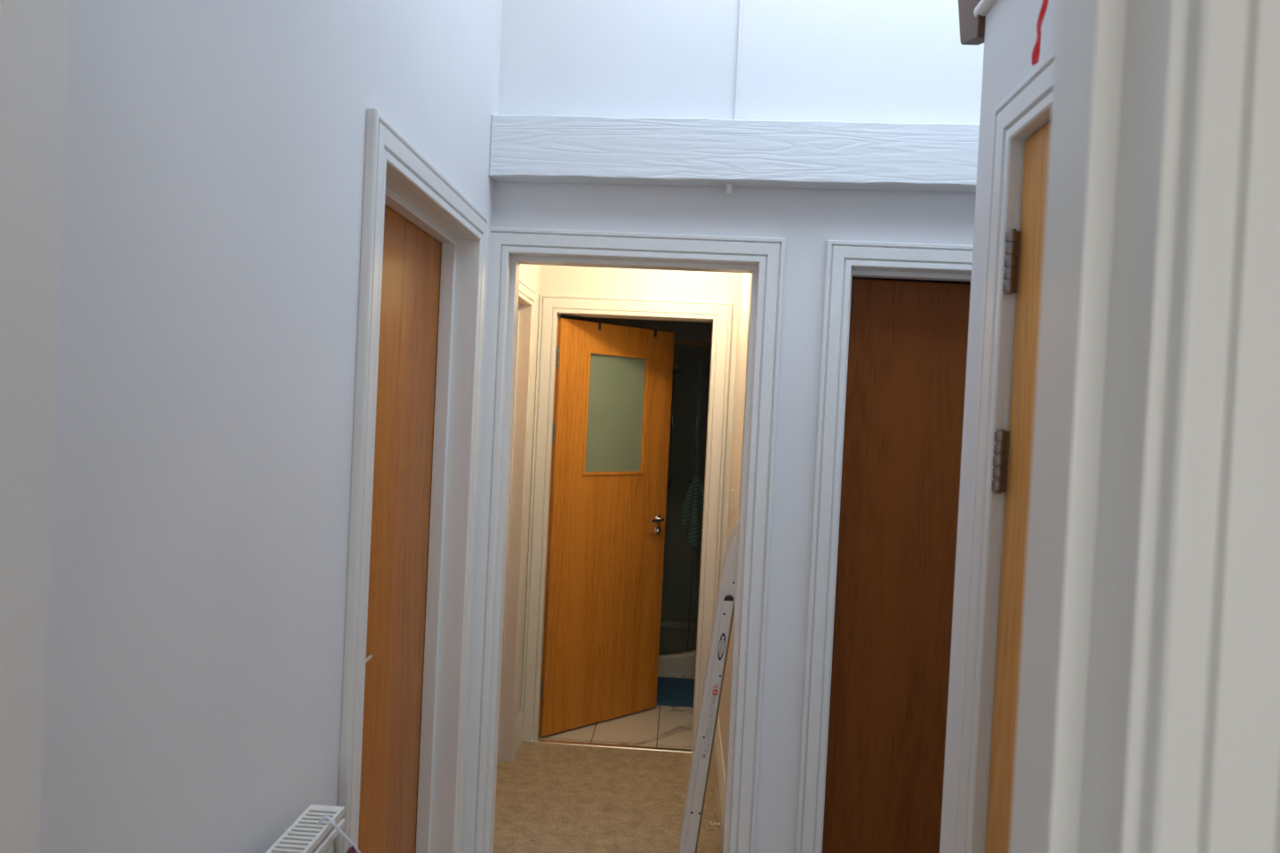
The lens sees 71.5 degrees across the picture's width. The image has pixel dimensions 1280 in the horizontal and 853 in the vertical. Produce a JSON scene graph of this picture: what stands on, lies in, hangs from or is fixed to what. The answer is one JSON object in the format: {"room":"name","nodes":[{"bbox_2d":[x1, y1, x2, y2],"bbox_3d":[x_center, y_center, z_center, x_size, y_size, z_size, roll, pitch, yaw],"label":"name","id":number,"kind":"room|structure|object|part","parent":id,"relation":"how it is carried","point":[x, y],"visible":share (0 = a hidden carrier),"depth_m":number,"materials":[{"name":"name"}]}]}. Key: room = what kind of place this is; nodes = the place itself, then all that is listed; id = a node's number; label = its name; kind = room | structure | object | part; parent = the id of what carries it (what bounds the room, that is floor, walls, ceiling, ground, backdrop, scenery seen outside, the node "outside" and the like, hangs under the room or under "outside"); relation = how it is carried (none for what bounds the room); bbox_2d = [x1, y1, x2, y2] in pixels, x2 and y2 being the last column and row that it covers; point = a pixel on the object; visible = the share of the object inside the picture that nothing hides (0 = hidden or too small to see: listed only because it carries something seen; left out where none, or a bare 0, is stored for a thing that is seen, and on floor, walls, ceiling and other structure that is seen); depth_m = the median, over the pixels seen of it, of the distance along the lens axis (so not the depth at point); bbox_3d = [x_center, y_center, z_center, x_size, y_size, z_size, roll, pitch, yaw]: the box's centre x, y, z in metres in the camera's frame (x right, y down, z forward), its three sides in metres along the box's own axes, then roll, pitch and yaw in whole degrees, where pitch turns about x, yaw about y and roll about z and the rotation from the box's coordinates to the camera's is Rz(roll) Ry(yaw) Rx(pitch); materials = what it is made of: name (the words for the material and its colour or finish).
{"room":"hallway","nodes":[
{"label":"hallway","id":0,"kind":"room"},
{"bbox_2d":[38,0,502,852],"bbox_3d":[-0.550,-0.078,1.636,0.110,3.200,1.879,3,1,3],"label":"wall","id":1,"kind":"structure","parent":0,"point":[214,150],"depth_m":1.10,"materials":[{"name":"white paint"}]},
{"bbox_2d":[265,804,360,852],"bbox_3d":[-0.471,1.055,1.102,0.210,0.965,0.639,3,1,3],"label":"radiator","id":2,"kind":"object","parent":1,"relation":"attached to","point":[304,836],"depth_m":1.29,"materials":[{"name":"white metal"}]},
{"bbox_3d":[-0.505,0.889,1.071,0.042,0.575,0.554,3,1,3],"label":"panel","id":3,"kind":"part","parent":2,"relation":"part of","materials":[{"name":"white metal"}]},
{"bbox_3d":[-0.417,0.672,1.111,0.139,0.196,0.443,3,1,3],"label":"radiator airer","id":4,"kind":"part","parent":2,"relation":"part of","materials":[{"name":"white metal"}]},
{"bbox_2d":[345,846,356,852],"bbox_3d":[-0.428,0.683,1.231,0.033,0.132,0.161,3,1,3],"label":"cloth","id":5,"kind":"object","parent":2,"relation":"hanging from","point":[351,850],"visible":1,"depth_m":1.30,"materials":[{"name":"red fabric"}]},
{"bbox_2d":[357,204,441,852],"bbox_3d":[-0.586,0.507,2.019,0.093,2.001,0.744,3,1,3],"label":"door","id":6,"kind":"structure","parent":1,"relation":"in","point":[412,257],"depth_m":2.13,"materials":[{"name":"brown wood"}]},
{"bbox_3d":[-0.557,0.474,1.767,0.021,0.011,0.122,3,1,8],"label":"lever","id":7,"kind":"part","parent":6,"relation":"part of","materials":[{"name":"silver metal"}]},
{"bbox_2d":[336,107,488,852],"bbox_3d":[-0.550,0.474,2.016,0.128,2.082,0.892,3,1,3],"label":"door frame","id":8,"kind":"structure","parent":1,"relation":"attached to","point":[397,175],"depth_m":2.37,"materials":[{"name":"white wood"}]},
{"bbox_2d":[517,264,541,715],"bbox_3d":[-0.597,0.285,3.443,0.100,2.400,1.453,3,1,3],"label":"wall","id":9,"kind":"structure","parent":0,"point":[530,275],"depth_m":4.10,"materials":[{"name":"beige paint"}]},
{"bbox_2d":[497,278,535,761],"bbox_3d":[-0.592,0.443,3.522,0.118,2.082,0.904,3,1,3],"label":"door frame","id":10,"kind":"structure","parent":9,"relation":"attached to","point":[526,294],"depth_m":3.90,"materials":[{"name":"white wood"}]},
{"bbox_2d":[515,710,523,754],"bbox_3d":[-0.560,1.406,4.090,0.018,0.140,0.195,3,1,3],"label":"baseboard","id":11,"kind":"structure","parent":9,"relation":"attached to","point":[520,717],"depth_m":4.08,"materials":[{"name":"white wood"}]},
{"bbox_2d":[560,316,580,319],"bbox_3d":[-0.560,0.251,5.270,0.090,2.400,1.940,3,1,3],"label":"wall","id":12,"kind":"structure","parent":0,"point":[566,317],"depth_m":5.83,"materials":[{"name":"paint"}]},
{"bbox_2d":[493,672,719,852],"bbox_3d":[0.067,1.598,1.927,4.300,0.100,9.200,3,1,3],"label":"floor","id":13,"kind":"structure","parent":0,"point":[551,798],"depth_m":3.66,"materials":[{"name":"brown carpet"}]},
{"bbox_2d":[536,739,691,752],"bbox_3d":[-0.120,1.493,4.154,0.722,0.009,0.034,3,1,3],"label":"threshold","id":14,"kind":"object","parent":13,"relation":"on","point":[538,740],"visible":1,"depth_m":4.15,"materials":[{"name":"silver metal"}]},
{"bbox_2d":[656,677,695,707],"bbox_3d":[0.078,1.481,4.996,0.710,0.016,0.465,3,1,3],"label":"bath mat","id":15,"kind":"object","parent":13,"relation":"on","point":[670,692],"visible":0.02,"depth_m":4.95,"materials":[{"name":"blue fabric"}]},
{"bbox_2d":[657,620,695,677],"bbox_3d":[-0.052,1.406,5.744,0.989,0.125,0.979,3,1,3],"label":"shower tray","id":16,"kind":"object","parent":13,"relation":"on","point":[669,666],"visible":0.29,"depth_m":5.30,"materials":[{"name":"white plastic"}]},
{"bbox_2d":[658,339,711,655],"bbox_3d":[0.170,0.419,5.531,1.360,1.874,0.560,2,1,-42],"label":"wall","id":17,"kind":"structure","parent":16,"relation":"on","point":[686,361],"depth_m":5.31,"materials":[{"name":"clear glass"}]},
{"bbox_3d":[0.248,1.358,5.420,0.573,0.009,0.137,2,1,-42],"label":"rail","id":18,"kind":"part","parent":17,"relation":"part of","materials":[{"name":"silver metal"}]},
{"bbox_3d":[0.337,-0.494,5.384,0.573,0.030,0.137,2,1,-42],"label":"rail","id":19,"kind":"part","parent":17,"relation":"part of","materials":[{"name":"brown wood"}]},
{"bbox_2d":[681,477,703,555],"bbox_3d":[0.379,0.590,5.330,0.312,0.572,0.041,2,1,-34],"label":"towel","id":20,"kind":"object","parent":17,"relation":"hanging from","point":[692,508],"visible":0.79,"depth_m":5.28,"materials":[{"name":"fabric"}]},
{"bbox_3d":[0.410,0.442,5.485,0.032,1.835,0.285,3,1,26],"label":"glass door","id":21,"kind":"part","parent":17,"relation":"part of","materials":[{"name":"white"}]},
{"bbox_2d":[677,521,738,852],"bbox_3d":[0.213,0.927,2.881,0.184,1.216,0.342,3,1,3],"label":"ladder","id":22,"kind":"object","parent":13,"relation":"on","point":[724,614],"visible":0.94,"depth_m":2.72,"materials":[{"name":"silver metal"}]},
{"bbox_2d":[702,696,715,757],"bbox_3d":[0.211,0.915,2.712,0.033,0.191,0.001,3,1,3],"label":"print","id":23,"kind":"object","parent":22,"relation":"attached to","point":[709,724],"depth_m":2.71,"materials":[{"name":"grey"}]},
{"bbox_2d":[579,317,711,620],"bbox_3d":[0.344,0.276,6.246,1.800,2.400,0.100,3,1,3],"label":"wall","id":24,"kind":"structure","parent":0,"point":[700,332],"depth_m":6.19,"materials":[{"name":"paint"}]},
{"bbox_2d":[718,272,751,775],"bbox_3d":[0.426,0.335,3.393,0.100,2.400,1.453,3,1,3],"label":"wall","id":25,"kind":"structure","parent":0,"point":[744,295],"depth_m":3.66,"materials":[{"name":"beige paint"}]},
{"bbox_2d":[708,821,719,828],"bbox_3d":[0.270,1.447,3.236,0.042,0.024,0.024,3,1,3],"label":"door stop","id":26,"kind":"object","parent":25,"relation":"attached to","point":[710,823],"visible":1,"depth_m":3.23,"materials":[{"name":"silver metal"}]},
{"bbox_2d":[712,714,725,852],"bbox_3d":[0.313,1.433,3.428,0.022,0.195,1.428,3,1,3],"label":"baseboard","id":27,"kind":"structure","parent":25,"relation":"attached to","point":[717,756],"depth_m":3.51,"materials":[{"name":"white wood"}]},
{"bbox_2d":[730,488,734,511],"bbox_3d":[0.390,0.311,3.771,0.011,0.086,0.086,3,1,3],"label":"light switch","id":28,"kind":"object","parent":25,"relation":"attached to","point":[732,491],"visible":1,"depth_m":3.73,"materials":[{"name":"white plastic"}]},
{"bbox_2d":[492,0,983,852],"bbox_3d":[0.766,-0.033,2.577,2.928,3.200,0.130,3,1,3],"label":"wall","id":29,"kind":"structure","parent":0,"point":[906,61],"depth_m":2.53,"materials":[{"name":"white paint"}]},
{"bbox_2d":[463,226,785,852],"bbox_3d":[-0.063,0.486,2.627,0.860,2.082,0.166,3,1,3],"label":"door frame","id":30,"kind":"structure","parent":29,"relation":"attached to","point":[763,258],"depth_m":2.55,"materials":[{"name":"white wood"}]},
{"bbox_2d":[488,114,979,191],"bbox_3d":[0.919,-0.737,2.453,2.676,0.204,0.076,3,1,3],"label":"ceiling beam","id":31,"kind":"structure","parent":29,"relation":"attached to","point":[532,148],"depth_m":2.45,"materials":[{"name":"white wood"}]},
{"bbox_2d":[725,183,734,195],"bbox_3d":[0.250,-0.665,2.492,0.024,0.031,0.024,3,1,3],"label":"hook","id":32,"kind":"object","parent":31,"relation":"attached to","point":[729,186],"visible":1,"depth_m":2.48,"materials":[{"name":"white plastic"}]},
{"bbox_2d":[733,0,743,119],"bbox_3d":[0.289,-1.253,2.510,0.010,0.806,0.009,3,1,3],"label":"cable trunking","id":33,"kind":"object","parent":29,"relation":"attached to","point":[740,12],"visible":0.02,"depth_m":2.51,"materials":[{"name":"white plastic"}]},
{"bbox_2d":[794,240,973,852],"bbox_3d":[0.922,0.534,2.579,0.885,2.082,0.166,3,1,3],"label":"door frame","id":34,"kind":"structure","parent":29,"relation":"attached to","point":[845,260],"depth_m":2.51,"materials":[{"name":"white wood"}]},
{"bbox_2d":[822,278,970,852],"bbox_3d":[0.917,0.573,2.630,0.741,1.985,0.107,3,1,-2],"label":"door","id":35,"kind":"structure","parent":29,"relation":"in","point":[908,340],"depth_m":2.62,"materials":[{"name":"brown wood"}]},
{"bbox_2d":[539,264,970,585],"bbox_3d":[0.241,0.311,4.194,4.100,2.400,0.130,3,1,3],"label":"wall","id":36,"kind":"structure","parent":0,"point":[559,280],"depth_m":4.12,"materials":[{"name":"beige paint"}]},
{"bbox_2d":[538,318,674,736],"bbox_3d":[-0.142,0.488,4.428,0.756,1.980,0.107,2,1,-42],"label":"door","id":37,"kind":"structure","parent":36,"relation":"in","point":[613,387],"depth_m":4.41,"materials":[{"name":"brown wood"}]},
{"bbox_3d":[-0.465,1.238,4.213,0.002,0.100,0.030,2,2,-42],"label":"hinge plate","id":38,"kind":"part","parent":37,"relation":"part of","materials":[{"name":"silver metal"}]},
{"bbox_3d":[-0.407,0.029,4.189,0.002,0.100,0.030,2,2,-42],"label":"hinge plate","id":39,"kind":"part","parent":37,"relation":"part of","materials":[{"name":"silver metal"}]},
{"bbox_3d":[-0.390,-0.330,4.182,0.002,0.100,0.030,2,2,-42],"label":"hinge plate","id":40,"kind":"part","parent":37,"relation":"part of","materials":[{"name":"silver metal"}]},
{"bbox_3d":[-0.128,-0.062,4.435,0.384,0.586,0.008,2,2,-42],"label":"glass pane","id":41,"kind":"part","parent":37,"relation":"part of","materials":[{"name":"grey glass"}]},
{"bbox_3d":[0.087,0.484,4.582,0.104,0.017,0.027,2,2,-42],"label":"lever","id":42,"kind":"part","parent":37,"relation":"part of","materials":[{"name":"silver metal"}]},
{"bbox_3d":[0.104,0.484,4.628,0.046,0.046,0.040,2,1,-42],"label":"handle","id":43,"kind":"part","parent":37,"relation":"part of","materials":[{"name":"silver metal"}]},
{"bbox_2d":[520,294,732,751],"bbox_3d":[-0.067,0.449,4.203,0.894,2.094,0.148,3,1,3],"label":"door frame","id":44,"kind":"structure","parent":36,"relation":"attached to","point":[552,307],"depth_m":4.13,"materials":[{"name":"white wood"}]},
{"bbox_2d":[939,0,1057,852],"bbox_3d":[0.561,0.445,1.046,0.100,2.285,0.985,3,1,3],"label":"wall","id":45,"kind":"structure","parent":0,"point":[1011,35],"depth_m":1.48,"materials":[{"name":"white paint"}]},
{"bbox_2d":[958,0,985,45],"bbox_3d":[0.580,-0.758,1.167,0.032,0.196,1.014,3,1,3],"label":"fascia board","id":46,"kind":"object","parent":45,"relation":"attached to","point":[972,28],"visible":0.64,"depth_m":1.57,"materials":[{"name":"brown"}]},
{"bbox_2d":[973,0,997,17],"bbox_3d":[0.561,-0.707,1.081,0.016,0.026,0.904,3,1,3],"label":"trim","id":47,"kind":"structure","parent":45,"relation":"attached to","point":[983,7],"depth_m":1.50,"materials":[{"name":"white wood"}]},
{"bbox_2d":[952,48,1055,852],"bbox_3d":[0.543,0.547,0.965,0.118,2.082,0.907,3,1,3],"label":"door frame","id":48,"kind":"structure","parent":45,"relation":"attached to","point":[1027,108],"depth_m":1.35,"materials":[{"name":"white wood"}]},
{"bbox_2d":[984,121,1050,852],"bbox_3d":[0.499,0.579,0.969,0.096,2.001,0.759,3,1,3],"label":"door","id":49,"kind":"structure","parent":45,"relation":"in","point":[1024,248],"depth_m":1.29,"materials":[{"name":"brown wood"}]},
{"bbox_3d":[0.545,0.052,1.330,0.017,0.092,0.001,3,1,1],"label":"hinge plate","id":50,"kind":"part","parent":49,"relation":"part of","materials":[{"name":"silver metal"}]},
{"bbox_3d":[0.559,-0.245,1.324,0.017,0.092,0.001,3,1,1],"label":"hinge plate","id":51,"kind":"part","parent":49,"relation":"part of","materials":[{"name":"silver metal"}]},
{"bbox_2d":[1032,0,1048,65],"bbox_3d":[0.541,-0.593,1.193,0.008,0.202,0.034,3,1,-1],"label":"ribbon","id":52,"kind":"object","parent":45,"relation":"hanging from","point":[1036,53],"visible":1,"depth_m":1.20,"materials":[{"name":"red fabric"}]},
{"bbox_3d":[0.081,-0.028,0.602,4.100,3.200,0.124,3,1,3],"label":"wall","id":53,"kind":"structure","parent":0,"visible":0},
{"bbox_2d":[0,0,1279,852],"bbox_3d":[-0.111,0.511,0.621,0.970,2.104,0.164,3,1,3],"label":"door frame","id":54,"kind":"structure","parent":53,"relation":"attached to","point":[1148,713],"depth_m":0.55,"materials":[{"name":"white wood"}]},
{"bbox_3d":[-0.114,0.513,0.549,0.970,2.104,0.020,3,1,3],"label":"casing","id":55,"kind":"part","parent":54,"relation":"part of","materials":[{"name":"white wood"}]}
]}

